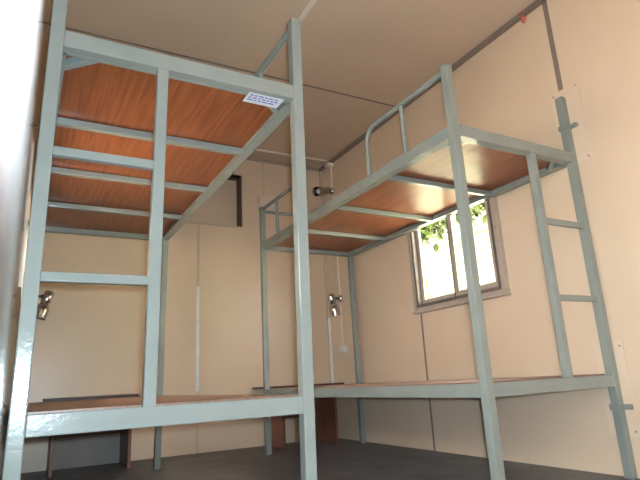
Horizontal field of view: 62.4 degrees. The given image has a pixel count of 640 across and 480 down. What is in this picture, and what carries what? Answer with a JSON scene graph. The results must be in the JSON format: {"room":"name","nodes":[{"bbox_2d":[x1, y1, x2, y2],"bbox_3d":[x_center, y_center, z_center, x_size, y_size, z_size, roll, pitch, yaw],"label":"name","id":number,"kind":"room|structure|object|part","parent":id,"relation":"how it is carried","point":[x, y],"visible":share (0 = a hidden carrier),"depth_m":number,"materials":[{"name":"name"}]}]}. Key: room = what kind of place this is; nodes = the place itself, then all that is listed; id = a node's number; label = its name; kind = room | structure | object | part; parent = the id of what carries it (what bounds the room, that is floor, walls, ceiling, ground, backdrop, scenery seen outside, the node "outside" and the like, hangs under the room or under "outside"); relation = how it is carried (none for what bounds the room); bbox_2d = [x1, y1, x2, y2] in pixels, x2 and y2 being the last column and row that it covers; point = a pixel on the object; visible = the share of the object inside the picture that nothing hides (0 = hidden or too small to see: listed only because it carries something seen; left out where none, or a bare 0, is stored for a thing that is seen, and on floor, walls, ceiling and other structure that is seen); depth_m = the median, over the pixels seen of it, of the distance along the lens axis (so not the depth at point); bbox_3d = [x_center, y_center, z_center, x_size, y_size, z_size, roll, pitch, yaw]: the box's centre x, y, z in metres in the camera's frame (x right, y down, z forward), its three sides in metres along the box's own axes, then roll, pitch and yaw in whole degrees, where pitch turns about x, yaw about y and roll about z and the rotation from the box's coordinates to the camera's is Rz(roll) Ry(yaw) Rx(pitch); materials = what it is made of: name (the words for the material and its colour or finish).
{"room":"dormitory","nodes":[
{"label":"dormitory","id":0,"kind":"room"},
{"bbox_2d":[0,0,48,479],"bbox_3d":[-0.739,-0.363,1.306,0.060,2.372,5.324,5,-17,-28],"label":"wall","id":1,"kind":"structure","parent":0,"point":[36,68],"depth_m":1.09,"materials":[{"name":"beige paint"}]},
{"bbox_2d":[0,0,35,351],"bbox_3d":[-0.002,-0.587,-0.014,0.102,2.050,0.465,5,-17,-28],"label":"door","id":2,"kind":"structure","parent":1,"relation":"in","point":[16,16],"depth_m":0.05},
{"bbox_2d":[19,142,33,314],"bbox_3d":[-1.126,0.016,1.969,0.054,0.468,0.849,5,-17,-28],"label":"window","id":3,"kind":"structure","parent":1,"relation":"in","point":[31,168],"depth_m":1.74,"materials":[{"name":"metal"}]},
{"bbox_2d":[37,290,54,319],"bbox_3d":[-1.822,0.420,3.417,0.180,0.194,0.088,5,-17,-28],"label":"reading lamp","id":4,"kind":"object","parent":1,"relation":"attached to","point":[43,309],"visible":0.73,"depth_m":3.42,"materials":[{"name":"silver metal"}]},
{"bbox_3d":[-1.806,0.458,3.415,0.101,0.118,0.088,5,-17,-28],"label":"lamp shade","id":5,"kind":"part","parent":4,"relation":"part of","materials":[{"name":"silver metal"}]},
{"bbox_2d":[41,290,54,303],"bbox_3d":[-1.783,0.376,3.459,0.078,0.092,0.065,5,-17,-28],"label":"socket","id":6,"kind":"object","parent":4,"relation":"attached to","point":[47,297],"depth_m":3.44,"materials":[{"name":"silver metal"}]},
{"bbox_2d":[47,22,393,106],"bbox_3d":[-0.441,-1.064,3.344,2.303,0.004,0.012,5,-17,-28],"label":"trim","id":7,"kind":"structure","parent":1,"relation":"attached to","point":[47,22],"depth_m":3.21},
{"bbox_2d":[21,125,330,472],"bbox_3d":[-1.032,0.408,4.149,2.419,2.372,0.150,5,-17,-28],"label":"wall","id":8,"kind":"structure","parent":0,"point":[90,341],"depth_m":4.01,"materials":[{"name":"beige paint"}]},
{"bbox_2d":[196,286,199,390],"bbox_3d":[-0.929,0.741,4.014,0.026,0.790,0.002,5,-17,-28],"label":"trim","id":9,"kind":"structure","parent":8,"relation":"attached to","point":[197,287],"depth_m":4.03,"materials":[{"name":"white plastic"}]},
{"bbox_2d":[196,224,199,452],"bbox_3d":[-0.930,0.706,4.027,0.016,1.723,0.003,5,-17,-28],"label":"trim","id":10,"kind":"structure","parent":8,"relation":"attached to","point":[198,254],"depth_m":4.15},
{"bbox_2d":[186,173,243,228],"bbox_3d":[-0.947,-0.356,4.330,0.670,0.486,0.006,5,-17,-28],"label":"trim","id":11,"kind":"structure","parent":8,"relation":"attached to","point":[241,175],"depth_m":4.43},
{"bbox_2d":[227,175,241,226],"bbox_3d":[-0.979,-0.338,4.388,0.666,0.484,0.129,5,-17,-28],"label":"trim","id":12,"kind":"structure","parent":8,"relation":"attached to","point":[238,188],"depth_m":4.55,"materials":[{"name":"brown wood"}]},
{"bbox_2d":[262,162,264,195],"bbox_3d":[-0.494,-0.527,4.633,0.016,0.330,0.006,5,-17,-28],"label":"trim","id":13,"kind":"structure","parent":8,"relation":"attached to","point":[262,162],"depth_m":4.63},
{"bbox_2d":[257,196,279,211],"bbox_3d":[-0.443,-0.308,4.570,0.190,0.126,0.050,5,-17,-28],"label":"junction box","id":14,"kind":"object","parent":8,"relation":"attached to","point":[262,200],"visible":0.56,"depth_m":4.54,"materials":[{"name":"beige plastic"}]},
{"bbox_2d":[246,157,318,170],"bbox_3d":[-1.026,-0.745,4.394,2.303,0.022,0.018,5,-17,-28],"label":"trim","id":15,"kind":"structure","parent":8,"relation":"attached to","point":[248,158],"depth_m":4.72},
{"bbox_2d":[263,0,317,73],"bbox_3d":[0.283,-1.411,2.174,0.032,0.010,5.305,5,-17,-28],"label":"trim","id":16,"kind":"structure","parent":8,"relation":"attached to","point":[311,3],"depth_m":2.82,"materials":[{"name":"white plastic"}]},
{"bbox_2d":[319,171,330,381],"bbox_3d":[0.065,0.493,4.632,0.022,2.342,0.022,5,-17,-28],"label":"trim","id":17,"kind":"structure","parent":8,"relation":"attached to","point":[320,172],"depth_m":4.66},
{"bbox_2d":[328,318,333,382],"bbox_3d":[0.093,0.940,4.501,0.024,0.550,0.004,5,-17,-28],"label":"trim","id":18,"kind":"structure","parent":8,"relation":"attached to","point":[329,320],"depth_m":4.50,"materials":[{"name":"silver metal"}]},
{"bbox_2d":[39,0,534,167],"bbox_3d":[0.174,-1.419,2.238,2.479,0.050,5.633,5,-17,-28],"label":"ceiling","id":19,"kind":"structure","parent":0,"point":[383,51],"depth_m":3.06,"materials":[{"name":"beige paint"}]},
{"bbox_2d":[256,149,325,161],"bbox_3d":[-0.566,-0.763,4.426,1.399,0.016,0.015,5,-17,-27],"label":"conduit","id":20,"kind":"object","parent":19,"relation":"attached to","point":[256,149],"visible":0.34,"depth_m":4.55,"materials":[{"name":"white plastic"}]},
{"bbox_2d":[21,438,639,479],"bbox_3d":[0.345,0.894,1.537,2.479,0.050,5.443,5,-17,-28],"label":"floor","id":21,"kind":"structure","parent":0,"point":[347,459],"depth_m":2.99,"materials":[{"name":"concrete"}]},
{"bbox_2d":[43,394,138,477],"bbox_3d":[-1.463,1.215,3.332,0.530,0.440,0.403,5,-17,-28],"label":"desk","id":22,"kind":"object","parent":21,"relation":"on","point":[65,451],"visible":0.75,"depth_m":3.44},
{"bbox_3d":[-1.655,1.213,3.255,0.018,0.424,0.353,5,-17,-28],"label":"panel","id":23,"kind":"part","parent":22,"relation":"part of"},
{"bbox_3d":[-1.544,1.273,3.502,0.417,0.424,0.008,5,-17,-28],"label":"panel","id":24,"kind":"part","parent":22,"relation":"part of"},
{"bbox_3d":[-1.272,1.247,3.458,0.018,0.424,0.353,5,-17,-28],"label":"panel","id":25,"kind":"part","parent":22,"relation":"part of","materials":[{"name":"brown wood"}]},
{"bbox_2d":[2,0,316,479],"bbox_3d":[-0.868,0.241,2.369,0.818,1.765,2.012,5,-17,-28],"label":"bunk bed","id":26,"kind":"object","parent":21,"relation":"on","point":[133,142],"visible":1,"depth_m":1.74,"materials":[{"name":"grey metal"}]},
{"bbox_3d":[-0.726,-0.036,1.357,0.058,1.765,0.037,5,-17,-28],"label":"leg","id":27,"kind":"part","parent":26,"relation":"part of","materials":[{"name":"grey metal"}]},
{"bbox_3d":[-1.219,-0.324,2.336,0.046,0.051,1.938,5,-17,-28],"label":"rail","id":28,"kind":"part","parent":26,"relation":"part of","materials":[{"name":"grey metal"}]},
{"bbox_3d":[-1.363,-0.050,3.340,0.724,0.051,0.046,5,-17,-28],"label":"rail","id":29,"kind":"part","parent":26,"relation":"part of","materials":[{"name":"grey metal"}]},
{"bbox_3d":[-0.468,-0.044,1.508,0.045,0.996,0.031,5,-17,-28],"label":"ladder rail","id":30,"kind":"part","parent":26,"relation":"part of","materials":[{"name":"grey metal"}]},
{"bbox_3d":[-1.009,0.528,3.377,0.058,1.743,0.037,5,-17,-28],"label":"leg","id":31,"kind":"part","parent":26,"relation":"part of","materials":[{"name":"grey metal"}]},
{"bbox_3d":[-0.376,0.466,1.415,0.724,0.051,0.046,5,-17,-28],"label":"rail","id":32,"kind":"part","parent":26,"relation":"part of","materials":[{"name":"grey metal"}]},
{"bbox_3d":[-0.419,-0.539,1.688,0.724,0.051,0.046,5,-17,-28],"label":"rail","id":33,"kind":"part","parent":26,"relation":"part of","materials":[{"name":"grey metal"}]},
{"bbox_3d":[-0.563,-0.265,2.693,0.047,0.051,1.938,5,-17,-28],"label":"rail","id":34,"kind":"part","parent":26,"relation":"part of","materials":[{"name":"grey metal"}]},
{"bbox_3d":[-0.246,-0.584,2.179,0.028,0.276,0.618,5,-17,-28],"label":"guard rail","id":35,"kind":"part","parent":26,"relation":"part of","materials":[{"name":"grey metal"}]},
{"bbox_3d":[-0.060,0.035,1.716,0.058,1.743,0.037,5,-17,-28],"label":"leg","id":36,"kind":"part","parent":26,"relation":"part of","materials":[{"name":"grey metal"}]},
{"bbox_2d":[252,383,343,449],"bbox_3d":[-0.161,1.330,4.022,0.593,0.436,0.403,5,-17,-28],"label":"desk","id":37,"kind":"object","parent":21,"relation":"on","point":[326,420],"visible":0.47,"depth_m":4.03,"materials":[{"name":"brown wood"}]},
{"bbox_3d":[-0.343,1.329,3.950,0.018,0.420,0.353,5,-17,-28],"label":"panel","id":38,"kind":"part","parent":37,"relation":"part of","materials":[{"name":"brown wood"}]},
{"bbox_3d":[0.041,1.363,4.154,0.018,0.420,0.353,5,-17,-28],"label":"panel","id":39,"kind":"part","parent":37,"relation":"part of","materials":[{"name":"brown wood"}]},
{"bbox_2d":[259,64,637,479],"bbox_3d":[0.439,0.358,3.075,0.796,1.765,2.100,5,-17,-29],"label":"bunk bed","id":40,"kind":"object","parent":21,"relation":"on","point":[458,168],"visible":0.96,"depth_m":2.50,"materials":[{"name":"grey metal"}]},
{"bbox_3d":[-0.391,0.595,3.756,0.037,1.743,0.037,5,-17,-29],"label":"leg","id":41,"kind":"part","parent":40,"relation":"part of","materials":[{"name":"grey metal"}]},
{"bbox_3d":[-0.301,-0.165,3.721,0.022,0.263,0.022,5,-17,-29],"label":"guard post","id":42,"kind":"part","parent":40,"relation":"part of","materials":[{"name":"grey metal"}]},
{"bbox_3d":[-0.294,-0.175,3.709,0.024,0.276,0.528,5,-17,-29],"label":"guard rail","id":43,"kind":"part","parent":40,"relation":"part of","materials":[{"name":"grey metal"}]},
{"bbox_3d":[-0.102,-0.185,4.154,0.729,0.022,0.022,5,-17,-29],"label":"foot guard rail","id":44,"kind":"part","parent":40,"relation":"part of","materials":[{"name":"grey metal"}]},
{"bbox_3d":[-0.086,0.078,4.079,0.722,0.051,0.046,5,-17,-29],"label":"rail","id":45,"kind":"part","parent":40,"relation":"part of","materials":[{"name":"grey metal"}]},
{"bbox_3d":[0.073,-0.203,3.055,0.046,0.051,1.987,5,-17,-29],"label":"rail","id":46,"kind":"part","parent":40,"relation":"part of","materials":[{"name":"grey metal"}]},
{"bbox_3d":[0.273,0.656,4.120,0.037,1.743,0.037,5,-17,-29],"label":"leg","id":47,"kind":"part","parent":40,"relation":"part of","materials":[{"name":"grey metal"}]},
{"bbox_3d":[0.128,0.804,2.787,0.046,0.051,1.987,5,-17,-29],"label":"rail","id":48,"kind":"part","parent":40,"relation":"part of","materials":[{"name":"grey metal"}]},
{"bbox_3d":[0.393,-0.529,2.515,0.024,0.276,0.618,5,-17,-29],"label":"guard rail","id":49,"kind":"part","parent":40,"relation":"part of","materials":[{"name":"grey metal"}]},
{"bbox_3d":[0.395,-0.524,2.510,0.022,0.263,0.022,5,-17,-29],"label":"guard post","id":50,"kind":"part","parent":40,"relation":"part of","materials":[{"name":"grey metal"}]},
{"bbox_3d":[0.727,-0.143,3.413,0.046,0.051,1.987,5,-17,-29],"label":"rail","id":51,"kind":"part","parent":40,"relation":"part of","materials":[{"name":"grey metal"}]},
{"bbox_3d":[0.587,0.091,2.057,0.037,1.743,0.037,5,-17,-29],"label":"leg","id":52,"kind":"part","parent":40,"relation":"part of","materials":[{"name":"grey metal"}]},
{"bbox_3d":[0.886,-0.424,2.389,0.722,0.051,0.046,5,-17,-29],"label":"rail","id":53,"kind":"part","parent":40,"relation":"part of","materials":[{"name":"grey metal"}]},
{"bbox_3d":[0.991,0.086,2.293,0.033,0.996,0.031,5,-17,-29],"label":"ladder rail","id":54,"kind":"part","parent":40,"relation":"part of","materials":[{"name":"grey metal"}]},
{"bbox_3d":[0.941,0.583,2.121,0.722,0.051,0.046,5,-17,-29],"label":"rail","id":55,"kind":"part","parent":40,"relation":"part of","materials":[{"name":"grey metal"}]},
{"bbox_3d":[1.250,0.141,2.424,0.037,1.765,0.037,5,-17,-29],"label":"leg","id":56,"kind":"part","parent":40,"relation":"part of","materials":[{"name":"grey metal"}]},
{"bbox_2d":[322,0,639,477],"bbox_3d":[1.333,-0.174,2.438,0.060,2.372,5.383,5,-17,-28],"label":"wall","id":57,"kind":"structure","parent":0,"point":[507,88],"depth_m":2.79,"materials":[{"name":"beige paint"}]},
{"bbox_2d":[312,186,333,196],"bbox_3d":[0.034,-0.423,4.648,0.088,0.122,0.223,-16,-20,41],"label":"reading lamp","id":58,"kind":"object","parent":57,"relation":"attached to","point":[319,190],"visible":1,"depth_m":4.61,"materials":[{"name":"silver metal"}]},
{"bbox_3d":[-0.002,-0.420,4.609,0.086,0.100,0.118,-15,-19,38],"label":"lamp shade","id":59,"kind":"part","parent":58,"relation":"part of","materials":[{"name":"silver metal"}]},
{"bbox_2d":[323,187,330,193],"bbox_3d":[0.054,-0.438,4.684,0.062,0.078,0.091,-15,-19,38],"label":"socket","id":60,"kind":"object","parent":58,"relation":"attached to","point":[327,190],"depth_m":4.66,"materials":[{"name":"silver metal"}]},
{"bbox_2d":[325,162,332,167],"bbox_3d":[0.080,-0.674,4.753,0.060,0.028,0.060,5,-17,-28],"label":"ceiling box","id":61,"kind":"object","parent":57,"relation":"attached to","point":[328,164],"visible":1,"depth_m":4.73,"materials":[{"name":"white plastic"}]},
{"bbox_2d":[330,167,332,187],"bbox_3d":[0.103,-0.562,4.732,0.016,0.202,0.015,5,-17,-28],"label":"conduit","id":62,"kind":"object","parent":57,"relation":"attached to","point":[330,167],"visible":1,"depth_m":4.72,"materials":[{"name":"white plastic"}]},
{"bbox_2d":[327,294,342,316],"bbox_3d":[0.121,0.544,4.404,0.128,0.193,0.088,5,-17,-28],"label":"reading lamp","id":63,"kind":"object","parent":57,"relation":"attached to","point":[334,310],"visible":1,"depth_m":4.37,"materials":[{"name":"silver metal"}]},
{"bbox_2d":[327,294,335,303],"bbox_3d":[0.097,0.491,4.401,0.075,0.090,0.065,5,-17,-28],"label":"socket","id":64,"kind":"object","parent":63,"relation":"attached to","point":[331,297],"depth_m":4.38,"materials":[{"name":"silver metal"}]},
{"bbox_3d":[0.122,0.581,4.394,0.098,0.115,0.088,5,-17,-28],"label":"lamp shade","id":65,"kind":"part","parent":63,"relation":"part of","materials":[{"name":"silver metal"}]},
{"bbox_2d":[333,195,340,294],"bbox_3d":[0.143,0.039,4.558,0.014,0.898,0.021,5,-17,-28],"label":"conduit","id":66,"kind":"object","parent":57,"relation":"attached to","point":[333,195],"visible":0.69,"depth_m":4.48,"materials":[{"name":"white plastic"}]},
{"bbox_2d":[340,305,343,344],"bbox_3d":[0.182,0.701,4.379,0.010,0.328,0.010,5,-17,-28],"label":"conduit","id":67,"kind":"object","parent":57,"relation":"attached to","point":[340,305],"visible":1,"depth_m":4.37,"materials":[{"name":"white plastic"}]},
{"bbox_2d":[339,345,346,353],"bbox_3d":[0.186,0.893,4.315,0.043,0.072,0.072,5,-17,-28],"label":"wall socket","id":68,"kind":"object","parent":57,"relation":"attached to","point":[343,348],"visible":1,"depth_m":4.29,"materials":[{"name":"white plastic"}]},
{"bbox_3d":[0.196,0.894,4.320,0.021,0.072,0.072,5,-17,-28],"label":"plate","id":69,"kind":"part","parent":68,"relation":"part of","materials":[{"name":"white plastic"}]},
{"bbox_2d":[420,314,435,450],"bbox_3d":[0.693,0.905,3.400,0.003,0.850,0.014,5,-17,-28],"label":"trim","id":70,"kind":"structure","parent":57,"relation":"attached to","point":[420,314],"depth_m":3.41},
{"bbox_2d":[319,0,546,171],"bbox_3d":[1.249,-1.315,2.693,0.026,0.030,5.323,5,-17,-28],"label":"trim","id":71,"kind":"structure","parent":57,"relation":"attached to","point":[536,3],"depth_m":3.26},
{"bbox_2d":[407,197,511,313],"bbox_3d":[0.828,0.017,3.300,0.095,0.789,0.812,5,-17,-28],"label":"window","id":72,"kind":"structure","parent":57,"relation":"in","point":[438,278],"depth_m":3.27,"materials":[{"name":"metal"}]},
{"bbox_3d":[0.763,0.054,3.446,0.018,0.691,0.386,5,-17,-28],"label":"sash","id":73,"kind":"part","parent":72,"relation":"part of","materials":[{"name":"metal"}]},
{"bbox_3d":[0.759,0.056,3.445,0.003,0.635,0.328,5,-17,-28],"label":"pane","id":74,"kind":"part","parent":72,"relation":"part of","materials":[{"name":"clear glass"}]},
{"bbox_3d":[0.826,0.390,3.189,0.045,0.012,0.812,5,-17,-28],"label":"sill","id":75,"kind":"part","parent":72,"relation":"part of","materials":[{"name":"metal"}]},
{"bbox_3d":[0.901,-0.032,3.153,0.018,0.691,0.358,5,-17,-28],"label":"sash","id":76,"kind":"part","parent":72,"relation":"part of","materials":[{"name":"metal"}]},
{"bbox_3d":[0.901,-0.030,3.151,0.003,0.635,0.300,5,-17,-28],"label":"pane","id":77,"kind":"part","parent":72,"relation":"part of","materials":[{"name":"clear glass"}]},
{"bbox_2d":[520,12,525,22],"bbox_3d":[1.119,-1.225,2.916,0.030,0.052,0.037,5,-17,-28],"label":"scrap","id":78,"kind":"object","parent":57,"relation":"attached to","point":[523,19],"visible":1,"depth_m":2.92,"materials":[{"name":"red"}]},
{"bbox_2d":[542,1,562,91],"bbox_3d":[1.255,-0.135,2.512,0.003,2.342,0.026,5,-17,-28],"label":"trim","id":79,"kind":"structure","parent":57,"relation":"attached to","point":[544,5],"depth_m":2.74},
{"bbox_2d":[551,81,592,169],"bbox_3d":[1.236,-0.563,2.607,0.006,0.410,0.155,5,-17,-28],"label":"wall plate","id":80,"kind":"object","parent":57,"relation":"attached to","point":[571,93],"visible":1,"depth_m":2.58,"materials":[{"name":"metal"}]},
{"bbox_2d":[594,341,639,436],"bbox_3d":[1.292,0.646,2.303,0.006,0.395,0.135,5,-17,-28],"label":"wall plate","id":81,"kind":"object","parent":57,"relation":"attached to","point":[624,379],"visible":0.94,"depth_m":2.29,"materials":[{"name":"metal"}]}
]}

